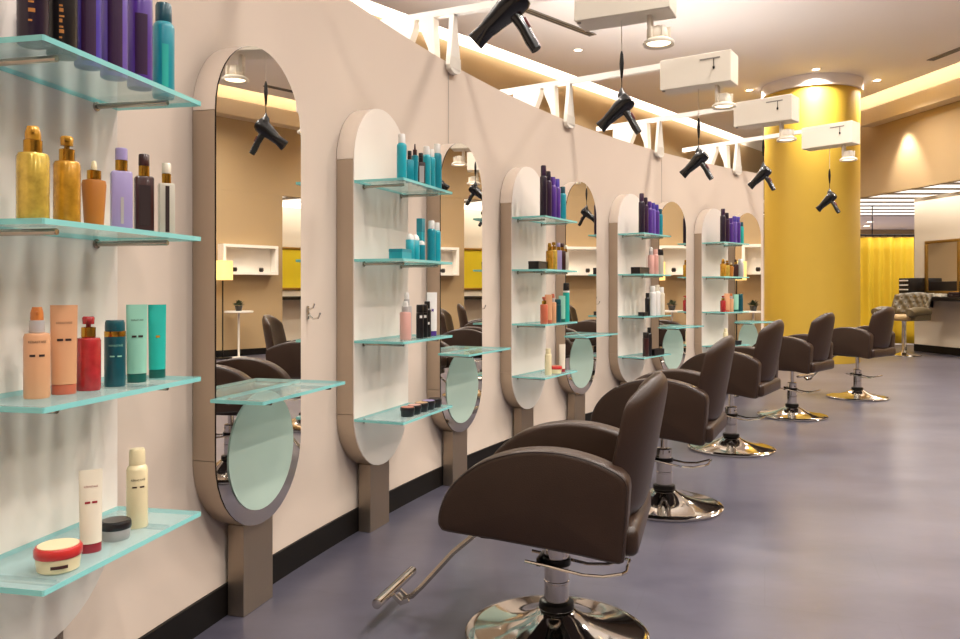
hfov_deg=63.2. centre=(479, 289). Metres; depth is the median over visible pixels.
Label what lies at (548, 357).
bottle
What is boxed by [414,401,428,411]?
jar
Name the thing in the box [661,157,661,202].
trim
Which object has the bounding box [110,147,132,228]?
bottle
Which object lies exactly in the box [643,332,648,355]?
bottle
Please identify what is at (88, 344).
oil bottle
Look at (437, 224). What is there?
shampoo bottle
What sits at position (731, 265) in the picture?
bottle
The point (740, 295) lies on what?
bottle
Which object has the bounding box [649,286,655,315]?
shampoo bottle
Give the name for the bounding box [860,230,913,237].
wall
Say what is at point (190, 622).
baseboard
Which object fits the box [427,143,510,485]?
station
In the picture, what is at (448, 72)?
trim
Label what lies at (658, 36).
spotlight
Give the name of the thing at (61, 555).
jar
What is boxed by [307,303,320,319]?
coat hook
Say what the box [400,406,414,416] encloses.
jar
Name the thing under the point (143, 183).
bottle
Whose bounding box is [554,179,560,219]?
can
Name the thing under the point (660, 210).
can
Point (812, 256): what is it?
wall column
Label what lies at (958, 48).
ceiling vent
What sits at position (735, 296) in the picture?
tube
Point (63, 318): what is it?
tube
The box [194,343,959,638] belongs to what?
floor
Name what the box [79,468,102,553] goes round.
tube
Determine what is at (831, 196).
hair dryer
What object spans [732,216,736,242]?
can
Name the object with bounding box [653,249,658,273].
bottle
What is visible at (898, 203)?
ceiling
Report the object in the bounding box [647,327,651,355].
bottle
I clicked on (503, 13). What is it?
hair dryer
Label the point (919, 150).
wall
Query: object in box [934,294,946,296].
towel stack
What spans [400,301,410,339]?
spray bottle
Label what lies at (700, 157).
hair dryer
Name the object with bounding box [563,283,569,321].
bottle
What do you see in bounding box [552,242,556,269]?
oil bottle
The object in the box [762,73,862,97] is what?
trim
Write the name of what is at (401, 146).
shampoo bottle
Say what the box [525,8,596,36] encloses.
ceiling vent
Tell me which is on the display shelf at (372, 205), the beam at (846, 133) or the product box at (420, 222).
the product box at (420, 222)
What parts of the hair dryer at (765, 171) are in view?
handle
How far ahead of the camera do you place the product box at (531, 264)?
5.46 m
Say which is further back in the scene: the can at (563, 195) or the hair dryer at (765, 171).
the hair dryer at (765, 171)
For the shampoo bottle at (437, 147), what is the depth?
4.06 m
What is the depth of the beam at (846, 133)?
8.41 m
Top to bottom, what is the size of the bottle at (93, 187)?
0.158 m
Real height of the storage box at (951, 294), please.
0.090 m
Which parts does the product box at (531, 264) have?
lid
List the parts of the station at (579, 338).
post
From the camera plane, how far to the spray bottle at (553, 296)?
5.62 m
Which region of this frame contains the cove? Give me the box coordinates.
[371,14,762,172]
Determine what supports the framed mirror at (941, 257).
attached to the wall at (936, 217)
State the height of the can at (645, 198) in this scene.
0.330 m
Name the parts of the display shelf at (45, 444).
bracket rod, bracket rod, bracket rod, bracket rod, post, panel, glass shelf, glass shelf, glass shelf, glass shelf, bracket rod, bracket rod, bracket rod, bracket rod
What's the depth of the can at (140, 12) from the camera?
1.98 m
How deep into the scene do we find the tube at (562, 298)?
5.78 m
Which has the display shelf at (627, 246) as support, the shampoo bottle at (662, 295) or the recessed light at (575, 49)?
the shampoo bottle at (662, 295)
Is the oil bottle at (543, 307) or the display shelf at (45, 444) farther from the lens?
the oil bottle at (543, 307)
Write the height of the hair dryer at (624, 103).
0.702 m
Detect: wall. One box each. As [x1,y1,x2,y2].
[63,0,763,638]
[860,62,959,198]
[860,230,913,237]
[914,191,959,347]
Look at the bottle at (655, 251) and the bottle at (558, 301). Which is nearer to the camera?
the bottle at (558, 301)
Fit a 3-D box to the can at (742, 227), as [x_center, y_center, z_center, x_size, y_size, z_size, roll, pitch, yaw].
[2.921,-0.637,8.717,0.054,0.240,0.053,0,0,-44]
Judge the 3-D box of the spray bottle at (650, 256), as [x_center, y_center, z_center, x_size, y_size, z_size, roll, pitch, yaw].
[1.588,-0.272,7.243,0.058,0.250,0.060,0,0,38]
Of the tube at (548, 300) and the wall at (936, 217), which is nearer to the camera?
the tube at (548, 300)
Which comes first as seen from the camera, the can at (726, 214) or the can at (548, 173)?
the can at (548, 173)
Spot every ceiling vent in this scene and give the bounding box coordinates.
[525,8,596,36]
[927,47,959,60]
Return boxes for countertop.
[929,281,959,307]
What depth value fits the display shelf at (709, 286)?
8.61 m
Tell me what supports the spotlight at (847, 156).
attached to the beam at (846, 133)
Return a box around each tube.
[50,305,77,394]
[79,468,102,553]
[126,304,146,382]
[148,304,165,377]
[427,292,436,335]
[545,295,551,322]
[558,296,564,321]
[559,344,564,371]
[724,293,729,311]
[733,294,738,311]
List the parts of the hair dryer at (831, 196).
handle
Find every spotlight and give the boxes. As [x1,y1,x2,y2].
[643,15,674,49]
[712,85,735,109]
[776,122,796,142]
[839,145,857,161]
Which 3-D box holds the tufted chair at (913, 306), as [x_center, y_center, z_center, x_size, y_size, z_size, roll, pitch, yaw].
[7.837,0.620,14.370,0.868,1.160,0.860,0,0,-28]
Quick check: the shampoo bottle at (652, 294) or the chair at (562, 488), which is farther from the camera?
the shampoo bottle at (652, 294)
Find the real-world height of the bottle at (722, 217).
0.360 m
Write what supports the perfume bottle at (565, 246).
on the display shelf at (522, 226)
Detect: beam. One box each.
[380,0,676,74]
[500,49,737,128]
[596,94,798,157]
[682,120,859,174]
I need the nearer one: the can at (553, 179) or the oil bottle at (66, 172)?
the oil bottle at (66, 172)
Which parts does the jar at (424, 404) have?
lid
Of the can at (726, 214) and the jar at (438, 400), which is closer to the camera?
the jar at (438, 400)
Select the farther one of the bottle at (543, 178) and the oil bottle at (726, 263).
the oil bottle at (726, 263)
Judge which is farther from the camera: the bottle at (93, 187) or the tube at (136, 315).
the tube at (136, 315)
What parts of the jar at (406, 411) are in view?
lid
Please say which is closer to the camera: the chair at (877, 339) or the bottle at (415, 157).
the bottle at (415, 157)
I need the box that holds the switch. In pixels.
[523,17,531,27]
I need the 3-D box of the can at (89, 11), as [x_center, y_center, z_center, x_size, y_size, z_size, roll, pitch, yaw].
[-0.914,-0.682,1.818,0.058,0.330,0.058,0,0,12]
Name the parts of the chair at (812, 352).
armrest, plate, pump lever, armrest, backrest, rail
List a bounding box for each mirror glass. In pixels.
[215,46,300,525]
[440,143,481,431]
[565,182,595,394]
[659,202,685,368]
[735,213,760,345]
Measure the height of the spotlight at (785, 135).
0.169 m
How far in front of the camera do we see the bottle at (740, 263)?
8.68 m
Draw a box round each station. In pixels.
[193,46,344,616]
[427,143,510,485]
[556,182,617,419]
[651,202,703,369]
[728,213,772,345]
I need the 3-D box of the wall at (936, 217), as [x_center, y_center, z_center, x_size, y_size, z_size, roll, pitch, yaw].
[8.951,-0.299,13.420,0.120,2.998,3.940,0,0,-10]
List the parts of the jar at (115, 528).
lid, lid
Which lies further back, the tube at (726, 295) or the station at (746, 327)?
the station at (746, 327)
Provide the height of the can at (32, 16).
0.360 m
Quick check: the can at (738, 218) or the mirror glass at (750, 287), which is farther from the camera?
the mirror glass at (750, 287)
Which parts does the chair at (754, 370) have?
armrest, plate, pump lever, armrest, backrest, rail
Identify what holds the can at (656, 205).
on the display shelf at (627, 246)
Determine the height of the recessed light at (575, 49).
0.009 m
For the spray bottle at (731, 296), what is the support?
on the display shelf at (709, 286)
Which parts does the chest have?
drawer, drawer, drawer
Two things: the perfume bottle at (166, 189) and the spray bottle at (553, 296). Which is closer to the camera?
the perfume bottle at (166, 189)
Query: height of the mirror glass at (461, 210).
1.789 m
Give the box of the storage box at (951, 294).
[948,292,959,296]
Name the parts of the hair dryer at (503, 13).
handle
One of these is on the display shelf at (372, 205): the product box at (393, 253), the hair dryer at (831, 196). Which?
the product box at (393, 253)
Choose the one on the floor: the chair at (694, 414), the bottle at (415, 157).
the chair at (694, 414)
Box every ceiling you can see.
[369,0,959,137]
[860,181,959,229]
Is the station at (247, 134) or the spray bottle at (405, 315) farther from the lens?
the spray bottle at (405, 315)
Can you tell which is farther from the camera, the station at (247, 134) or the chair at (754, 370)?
the chair at (754, 370)
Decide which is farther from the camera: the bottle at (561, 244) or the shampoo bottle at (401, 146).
the bottle at (561, 244)
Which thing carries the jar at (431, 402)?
on the display shelf at (372, 205)
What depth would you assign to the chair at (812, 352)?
7.15 m
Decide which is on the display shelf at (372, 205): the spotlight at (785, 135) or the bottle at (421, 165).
the bottle at (421, 165)
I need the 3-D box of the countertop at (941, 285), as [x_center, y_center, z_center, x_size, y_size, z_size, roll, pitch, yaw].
[8.702,0.090,13.375,0.380,0.500,3.820,0,0,-10]
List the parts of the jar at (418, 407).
lid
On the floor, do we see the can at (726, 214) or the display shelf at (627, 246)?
the display shelf at (627, 246)
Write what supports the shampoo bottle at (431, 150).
on the display shelf at (372, 205)
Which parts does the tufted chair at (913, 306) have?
armrest, seat, plate, backrest, armrest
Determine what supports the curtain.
hanging from the ceiling at (898, 203)
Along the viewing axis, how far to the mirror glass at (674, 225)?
8.06 m
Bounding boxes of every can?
[16,0,48,49]
[46,0,77,60]
[74,0,101,70]
[100,0,127,81]
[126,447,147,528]
[127,0,152,91]
[152,2,174,100]
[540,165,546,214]
[545,171,551,217]
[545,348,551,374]
[549,177,555,218]
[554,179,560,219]
[559,187,565,220]
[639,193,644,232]
[644,197,647,232]
[648,201,651,232]
[652,203,655,233]
[655,204,658,233]
[657,209,662,235]
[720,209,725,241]
[723,328,727,337]
[725,213,728,241]
[729,218,732,241]
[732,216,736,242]
[736,217,740,242]
[740,222,743,242]
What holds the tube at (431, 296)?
on the display shelf at (372, 205)
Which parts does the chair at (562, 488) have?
footrest arm, armrest, armrest, plate, pump lever, rail, backrest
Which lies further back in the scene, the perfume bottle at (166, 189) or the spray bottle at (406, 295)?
the spray bottle at (406, 295)
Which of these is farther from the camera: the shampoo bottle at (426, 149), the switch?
the shampoo bottle at (426, 149)
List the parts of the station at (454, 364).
post, bracket rod, bracket rod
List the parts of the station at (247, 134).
bracket rod, post, bracket rod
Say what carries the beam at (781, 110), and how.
attached to the wall at (337, 59)
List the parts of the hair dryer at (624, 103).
handle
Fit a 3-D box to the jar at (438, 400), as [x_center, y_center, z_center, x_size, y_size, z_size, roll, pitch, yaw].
[-0.234,0.584,4.052,0.070,0.047,0.072,0,0,21]
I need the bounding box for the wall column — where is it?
[764,84,859,363]
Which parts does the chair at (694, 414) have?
armrest, armrest, pump lever, plate, rail, backrest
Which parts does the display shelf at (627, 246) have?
panel, bracket rod, bracket rod, glass shelf, glass shelf, glass shelf, glass shelf, bracket rod, bracket rod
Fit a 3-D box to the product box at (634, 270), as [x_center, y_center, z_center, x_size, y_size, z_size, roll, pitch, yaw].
[1.464,-0.177,7.133,0.092,0.061,0.192,0,0,38]
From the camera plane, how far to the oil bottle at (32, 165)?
1.63 m
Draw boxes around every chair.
[372,371,667,638]
[591,335,734,521]
[679,320,783,457]
[726,312,834,421]
[796,307,895,401]
[871,292,931,356]
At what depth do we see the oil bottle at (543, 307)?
5.49 m
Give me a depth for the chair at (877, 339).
8.43 m
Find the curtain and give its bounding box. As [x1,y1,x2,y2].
[860,206,913,343]
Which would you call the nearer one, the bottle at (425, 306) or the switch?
the switch
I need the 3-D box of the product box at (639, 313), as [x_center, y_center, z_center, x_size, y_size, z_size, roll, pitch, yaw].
[1.488,0.220,7.114,0.062,0.036,0.081,0,0,38]
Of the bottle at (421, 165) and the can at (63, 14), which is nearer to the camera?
the can at (63, 14)
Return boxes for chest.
[899,278,924,293]
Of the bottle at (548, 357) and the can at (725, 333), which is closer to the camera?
the bottle at (548, 357)
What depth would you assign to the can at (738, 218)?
8.63 m
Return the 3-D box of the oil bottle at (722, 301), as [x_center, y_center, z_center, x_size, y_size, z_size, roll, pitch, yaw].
[2.624,0.150,8.427,0.060,0.175,0.058,0,0,-44]
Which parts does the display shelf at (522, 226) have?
post, panel, bracket rod, bracket rod, bracket rod, glass shelf, glass shelf, glass shelf, glass shelf, bracket rod, bracket rod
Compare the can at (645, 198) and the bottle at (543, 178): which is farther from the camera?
the can at (645, 198)
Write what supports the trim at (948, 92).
attached to the wall at (919, 150)
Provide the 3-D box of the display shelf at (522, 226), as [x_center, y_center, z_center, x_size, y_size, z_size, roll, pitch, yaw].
[0.440,0.145,5.729,0.354,2.110,0.580,0,0,29]
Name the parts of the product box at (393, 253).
lid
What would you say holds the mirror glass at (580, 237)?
attached to the station at (579, 338)
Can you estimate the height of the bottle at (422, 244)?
0.100 m
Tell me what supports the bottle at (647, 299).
on the display shelf at (627, 246)
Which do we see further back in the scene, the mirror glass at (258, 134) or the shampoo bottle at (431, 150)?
the shampoo bottle at (431, 150)
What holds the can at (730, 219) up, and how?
on the display shelf at (709, 286)
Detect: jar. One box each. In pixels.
[33,538,82,574]
[102,516,131,541]
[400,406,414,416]
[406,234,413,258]
[407,404,421,414]
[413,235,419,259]
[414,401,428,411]
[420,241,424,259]
[422,399,434,409]
[428,397,441,407]
[552,365,561,373]
[735,340,741,344]
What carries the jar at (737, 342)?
on the display shelf at (709, 286)
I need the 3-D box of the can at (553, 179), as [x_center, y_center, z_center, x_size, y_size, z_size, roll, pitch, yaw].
[0.527,-0.667,5.645,0.053,0.300,0.054,0,0,30]
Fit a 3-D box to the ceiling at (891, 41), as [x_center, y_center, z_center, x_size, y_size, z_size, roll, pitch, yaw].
[1.446,-3.530,5.019,18.893,0.060,26.038,0,0,0]
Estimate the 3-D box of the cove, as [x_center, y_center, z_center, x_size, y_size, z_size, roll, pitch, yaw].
[0.455,-1.150,12.099,0.100,4.700,21.000,0,0,41]
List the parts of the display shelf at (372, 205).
post, bracket rod, panel, bracket rod, bracket rod, bracket rod, glass shelf, glass shelf, glass shelf, glass shelf, bracket rod, bracket rod, bracket rod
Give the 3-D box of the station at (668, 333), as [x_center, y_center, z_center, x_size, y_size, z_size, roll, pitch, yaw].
[2.020,0.145,7.990,0.299,2.110,0.615,0,0,42]
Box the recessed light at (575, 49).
[573,48,583,51]
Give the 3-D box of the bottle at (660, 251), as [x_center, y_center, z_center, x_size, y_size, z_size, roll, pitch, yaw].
[1.715,-0.267,7.406,0.055,0.240,0.056,0,0,38]
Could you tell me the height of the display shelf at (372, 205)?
2.110 m
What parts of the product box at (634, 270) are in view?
lid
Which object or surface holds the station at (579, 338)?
on the floor
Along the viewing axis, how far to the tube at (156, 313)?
2.11 m
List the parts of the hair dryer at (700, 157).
handle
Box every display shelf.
[0,0,200,638]
[337,109,451,532]
[500,167,576,434]
[609,194,670,384]
[694,209,748,354]
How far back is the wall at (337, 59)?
3.58 m
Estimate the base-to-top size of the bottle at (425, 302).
0.180 m
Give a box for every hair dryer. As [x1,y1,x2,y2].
[469,0,540,52]
[596,20,641,134]
[680,88,713,179]
[747,124,775,190]
[815,146,840,213]
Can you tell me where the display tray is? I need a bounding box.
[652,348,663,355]
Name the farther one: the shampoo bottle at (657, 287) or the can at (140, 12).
the shampoo bottle at (657, 287)
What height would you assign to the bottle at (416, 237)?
0.125 m
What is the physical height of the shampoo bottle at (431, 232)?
0.210 m
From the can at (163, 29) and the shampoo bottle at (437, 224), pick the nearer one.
the can at (163, 29)
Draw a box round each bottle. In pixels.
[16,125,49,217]
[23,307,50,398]
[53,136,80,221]
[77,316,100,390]
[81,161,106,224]
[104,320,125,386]
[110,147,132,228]
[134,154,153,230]
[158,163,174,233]
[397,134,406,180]
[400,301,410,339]
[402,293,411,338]
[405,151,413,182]
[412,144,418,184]
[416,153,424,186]
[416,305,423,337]
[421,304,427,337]
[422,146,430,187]
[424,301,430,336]
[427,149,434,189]
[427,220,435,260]
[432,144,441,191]
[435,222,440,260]
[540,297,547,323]
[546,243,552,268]
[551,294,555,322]
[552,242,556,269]
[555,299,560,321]
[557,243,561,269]
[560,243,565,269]
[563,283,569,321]
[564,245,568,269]
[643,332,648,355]
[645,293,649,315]
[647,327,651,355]
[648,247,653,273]
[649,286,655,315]
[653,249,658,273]
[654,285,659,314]
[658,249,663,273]
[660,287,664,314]
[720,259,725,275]
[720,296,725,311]
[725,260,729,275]
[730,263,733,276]
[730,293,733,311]
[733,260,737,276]
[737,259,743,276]
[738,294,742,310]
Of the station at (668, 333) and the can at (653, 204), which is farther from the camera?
the station at (668, 333)
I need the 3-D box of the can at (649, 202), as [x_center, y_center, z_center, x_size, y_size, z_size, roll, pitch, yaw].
[1.568,-0.667,7.217,0.055,0.300,0.056,0,0,38]
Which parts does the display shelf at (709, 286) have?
panel, glass shelf, glass shelf, glass shelf, glass shelf, bracket rod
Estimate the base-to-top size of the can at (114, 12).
0.320 m
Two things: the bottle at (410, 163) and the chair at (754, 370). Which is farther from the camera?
the chair at (754, 370)
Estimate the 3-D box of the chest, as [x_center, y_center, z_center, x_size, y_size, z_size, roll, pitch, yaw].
[8.370,-0.051,15.140,0.342,0.360,0.300,0,0,-10]
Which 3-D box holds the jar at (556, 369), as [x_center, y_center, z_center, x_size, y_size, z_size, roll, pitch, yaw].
[0.551,0.580,5.689,0.093,0.056,0.095,0,0,30]
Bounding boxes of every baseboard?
[138,412,591,638]
[914,344,959,355]
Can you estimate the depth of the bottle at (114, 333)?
1.91 m
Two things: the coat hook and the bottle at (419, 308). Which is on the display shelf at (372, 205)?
the bottle at (419, 308)
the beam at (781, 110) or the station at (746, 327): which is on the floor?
the station at (746, 327)
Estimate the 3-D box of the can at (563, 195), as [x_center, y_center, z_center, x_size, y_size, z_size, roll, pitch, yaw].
[0.615,-0.642,5.802,0.051,0.250,0.052,0,0,30]
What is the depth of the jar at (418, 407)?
3.80 m
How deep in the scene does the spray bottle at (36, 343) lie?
1.70 m
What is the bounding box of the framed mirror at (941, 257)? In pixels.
[924,238,959,293]
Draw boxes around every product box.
[389,249,411,258]
[416,218,424,242]
[528,261,547,268]
[631,267,648,273]
[638,312,647,315]
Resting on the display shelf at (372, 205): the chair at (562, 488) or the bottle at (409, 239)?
the bottle at (409, 239)
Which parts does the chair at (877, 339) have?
seat, armrest, plate, pump lever, armrest, backrest, rail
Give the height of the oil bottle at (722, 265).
0.190 m
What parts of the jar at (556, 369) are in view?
lid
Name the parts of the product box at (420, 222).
lid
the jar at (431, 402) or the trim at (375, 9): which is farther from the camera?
the trim at (375, 9)
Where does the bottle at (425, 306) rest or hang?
on the display shelf at (372, 205)
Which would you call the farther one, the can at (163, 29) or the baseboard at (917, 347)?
the baseboard at (917, 347)
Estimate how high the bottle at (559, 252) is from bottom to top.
0.200 m
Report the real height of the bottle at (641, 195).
0.360 m
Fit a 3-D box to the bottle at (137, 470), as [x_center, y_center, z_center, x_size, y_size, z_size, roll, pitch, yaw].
[-0.881,0.507,2.004,0.052,0.200,0.052,0,0,12]
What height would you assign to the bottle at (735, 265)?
0.190 m
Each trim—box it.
[351,0,762,150]
[448,72,448,143]
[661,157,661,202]
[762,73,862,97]
[860,78,959,126]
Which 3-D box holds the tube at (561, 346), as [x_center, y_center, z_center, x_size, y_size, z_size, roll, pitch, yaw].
[0.611,0.505,5.793,0.042,0.205,0.041,0,0,29]
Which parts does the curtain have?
rail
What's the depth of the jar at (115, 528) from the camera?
1.88 m
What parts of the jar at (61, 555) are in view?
lid, lid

